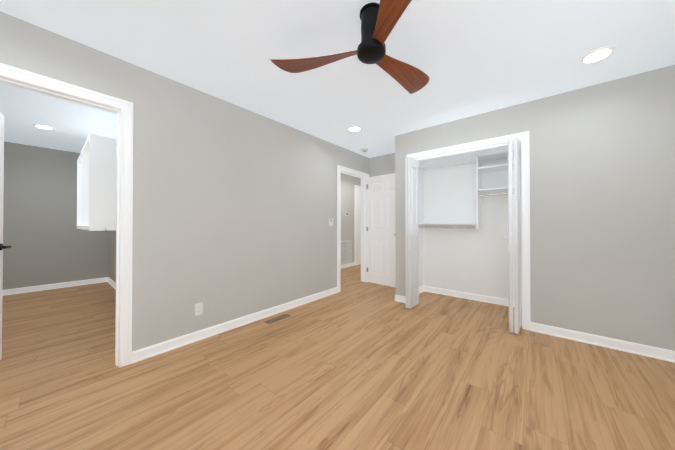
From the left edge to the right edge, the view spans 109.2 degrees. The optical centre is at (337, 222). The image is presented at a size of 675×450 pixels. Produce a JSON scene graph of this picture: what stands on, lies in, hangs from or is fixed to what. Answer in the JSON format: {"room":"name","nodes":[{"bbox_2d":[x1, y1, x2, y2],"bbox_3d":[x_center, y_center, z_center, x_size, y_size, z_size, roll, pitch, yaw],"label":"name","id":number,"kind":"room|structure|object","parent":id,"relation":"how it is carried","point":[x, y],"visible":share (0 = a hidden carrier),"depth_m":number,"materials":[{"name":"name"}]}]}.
{"room":"empty bedroom","nodes":[
{"label":"empty bedroom","id":0,"kind":"room"},
{"bbox_2d":[3,141,106,289],"bbox_3d":[-5.030,-0.063,4.191,0.120,2.440,1.440,0,-1,40],"label":"wall","id":1,"kind":"structure","parent":0,"point":[46,240],"depth_m":4.11,"materials":[{"name":"grey paint"}]},
{"bbox_2d":[107,230,115,282],"bbox_3d":[-3.038,-0.067,3.596,3.950,2.440,0.120,0,-1,40],"label":"wall","id":2,"kind":"structure","parent":0,"point":[111,234],"depth_m":4.52,"materials":[{"name":"grey paint"}]},
{"bbox_2d":[77,134,116,231],"bbox_3d":[-3.004,-0.401,3.166,1.650,1.019,0.500,0,-1,40],"label":"wall cabinet","id":3,"kind":"object","parent":2,"relation":"attached to","point":[96,182],"visible":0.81,"depth_m":2.57,"materials":[{"name":"white wood"}]},
{"bbox_2d":[0,11,368,351],"bbox_3d":[-0.272,-0.066,3.749,0.120,2.440,7.120,0,-1,40],"label":"wall","id":4,"kind":"structure","parent":0,"point":[234,208],"depth_m":2.40,"materials":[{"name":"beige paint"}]},
{"bbox_2d":[0,112,10,359],"bbox_3d":[-2.530,0.117,1.709,0.764,2.020,0.212,0,-1,40],"label":"door","id":5,"kind":"structure","parent":4,"relation":"in","point":[2,247],"depth_m":1.97,"materials":[{"name":"white paint"},{"name":"black metal"}]},
{"bbox_2d":[0,63,132,367],"bbox_3d":[-2.011,0.081,1.644,0.152,2.115,0.910,0,-1,40],"label":"door frame","id":6,"kind":"structure","parent":4,"relation":"attached to","point":[39,84],"depth_m":1.91,"materials":[{"name":"white wood"}]},
{"bbox_2d":[195,302,202,315],"bbox_3d":[-1.350,0.844,2.337,0.008,0.116,0.072,0,-1,40],"label":"electrical outlet","id":7,"kind":"object","parent":4,"relation":"attached to","point":[198,308],"visible":1,"depth_m":2.34,"materials":[{"name":"white plastic"}]},
{"bbox_2d":[2,261,674,363],"bbox_3d":[-0.357,1.110,3.889,7.460,0.090,7.000,0,-1,40],"label":"baseboard","id":8,"kind":"structure","parent":4,"relation":"attached to","point":[592,339],"depth_m":2.48,"materials":[{"name":"white wood"}]},
{"bbox_2d":[337,165,368,291],"bbox_3d":[0.257,0.103,4.388,0.152,2.110,0.960,0,-1,40],"label":"door frame","id":9,"kind":"structure","parent":4,"relation":"attached to","point":[354,173],"depth_m":4.58,"materials":[{"name":"white wood"}]},
{"bbox_2d":[366,173,395,287],"bbox_3d":[0.859,0.137,4.385,0.814,2.020,0.154,0,-1,40],"label":"entry door","id":10,"kind":"structure","parent":4,"relation":"in","point":[380,230],"depth_m":4.44,"materials":[{"name":"white wood"}]},
{"bbox_2d":[0,264,674,449],"bbox_3d":[-0.342,1.205,3.876,8.200,0.100,7.800,0,-1,40],"label":"floor","id":11,"kind":"structure","parent":0,"point":[356,363],"depth_m":1.70,"materials":[{"name":"brown wood"}]},
{"bbox_2d":[264,314,290,323],"bbox_3d":[-0.710,1.145,2.857,0.110,0.004,0.320,0,-1,40],"label":"floor vent","id":12,"kind":"object","parent":11,"relation":"in","point":[276,319],"visible":1,"depth_m":2.86,"materials":[{"name":"brown metal"}]},
{"bbox_2d":[0,0,674,157],"bbox_3d":[-0.342,-1.335,3.894,8.200,0.100,7.800,0,-1,40],"label":"ceiling","id":13,"kind":"structure","parent":0,"point":[469,58],"depth_m":1.84,"materials":[{"name":"white paint"}]},
{"bbox_2d":[33,124,54,129],"bbox_3d":[-3.943,-1.283,3.224,0.190,0.014,0.190,0,-1,40],"label":"recessed light","id":14,"kind":"object","parent":13,"relation":"in","point":[42,126],"visible":0.98,"depth_m":3.21,"materials":[{"name":"white plastic"}]},
{"bbox_2d":[270,0,429,93],"bbox_3d":[0.279,-1.160,1.588,1.186,0.283,1.095,0,-1,40],"label":"ceiling fan","id":15,"kind":"object","parent":13,"relation":"attached to","point":[379,21],"visible":1,"depth_m":1.49,"materials":[{"name":"brown wood"}]},
{"bbox_2d":[348,126,361,131],"bbox_3d":[0.234,-1.282,3.288,0.190,0.014,0.190,0,-1,40],"label":"recessed light","id":16,"kind":"object","parent":13,"relation":"in","point":[354,128],"visible":1,"depth_m":3.25,"materials":[{"name":"white plastic"}]},
{"bbox_2d":[580,46,615,63],"bbox_3d":[2.011,-1.293,1.859,0.190,0.014,0.190,0,-1,40],"label":"recessed light","id":17,"kind":"object","parent":13,"relation":"in","point":[598,54],"visible":1,"depth_m":1.84,"materials":[{"name":"white plastic"}]},
{"bbox_2d":[341,173,360,264],"bbox_3d":[-0.682,-0.055,5.294,0.120,2.440,5.500,0,-1,40],"label":"wall","id":18,"kind":"structure","parent":0,"point":[349,183],"depth_m":6.37,"materials":[{"name":"beige paint"}]},
{"bbox_2d":[341,240,351,263],"bbox_3d":[0.219,0.767,6.275,0.012,0.590,0.550,0,-1,40],"label":"air vent","id":19,"kind":"object","parent":18,"relation":"in","point":[346,251],"visible":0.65,"depth_m":6.29,"materials":[{"name":"white plastic"}]},
{"bbox_2d":[355,185,360,264],"bbox_3d":[0.778,0.075,6.954,0.016,2.205,0.950,0,-1,40],"label":"door frame","id":20,"kind":"structure","parent":18,"relation":"attached to","point":[357,223],"depth_m":6.70,"materials":[{"name":"white wood"}]},
{"bbox_2d":[369,153,394,176],"bbox_3d":[2.065,-0.067,3.634,3.630,2.440,0.120,0,-1,40],"label":"wall","id":21,"kind":"structure","parent":0,"point":[382,165],"depth_m":4.56,"materials":[{"name":"beige paint"}]},
{"bbox_2d":[419,146,521,299],"bbox_3d":[1.809,-0.069,3.340,1.490,2.440,0.660,0,-1,40],"label":"wall","id":22,"kind":"structure","parent":0,"point":[473,261],"depth_m":3.65,"materials":[{"name":"white paint"}]},
{"bbox_2d":[419,149,513,228],"bbox_3d":[1.901,-0.405,3.453,1.478,1.006,0.360,0,-1,40],"label":"shelf unit","id":23,"kind":"object","parent":22,"relation":"attached to","point":[478,161],"visible":0.75,"depth_m":3.43,"materials":[{"name":"white wood"}]},
{"bbox_2d":[395,64,674,350],"bbox_3d":[2.095,-0.071,3.026,2.570,2.440,0.780,0,-1,40],"label":"wall","id":24,"kind":"structure","parent":0,"point":[602,209],"depth_m":2.24,"materials":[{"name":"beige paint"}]},
{"bbox_2d":[405,157,418,308],"bbox_3d":[1.038,0.127,3.276,0.108,2.012,0.301,0,-1,40],"label":"bifold door","id":25,"kind":"structure","parent":24,"relation":"in","point":[411,232],"depth_m":3.19,"materials":[{"name":"white wood"}]},
{"bbox_2d":[407,131,529,330],"bbox_3d":[1.557,0.089,3.034,1.370,2.120,0.140,0,-1,40],"label":"trim","id":26,"kind":"structure","parent":24,"relation":"attached to","point":[501,141],"depth_m":2.58,"materials":[{"name":"white wood"}]},
{"bbox_2d":[505,137,521,333],"bbox_3d":[1.880,0.121,2.578,0.139,2.012,0.303,0,-1,40],"label":"bifold door","id":27,"kind":"structure","parent":24,"relation":"in","point":[514,142],"depth_m":2.46,"materials":[{"name":"white wood"}]}
]}

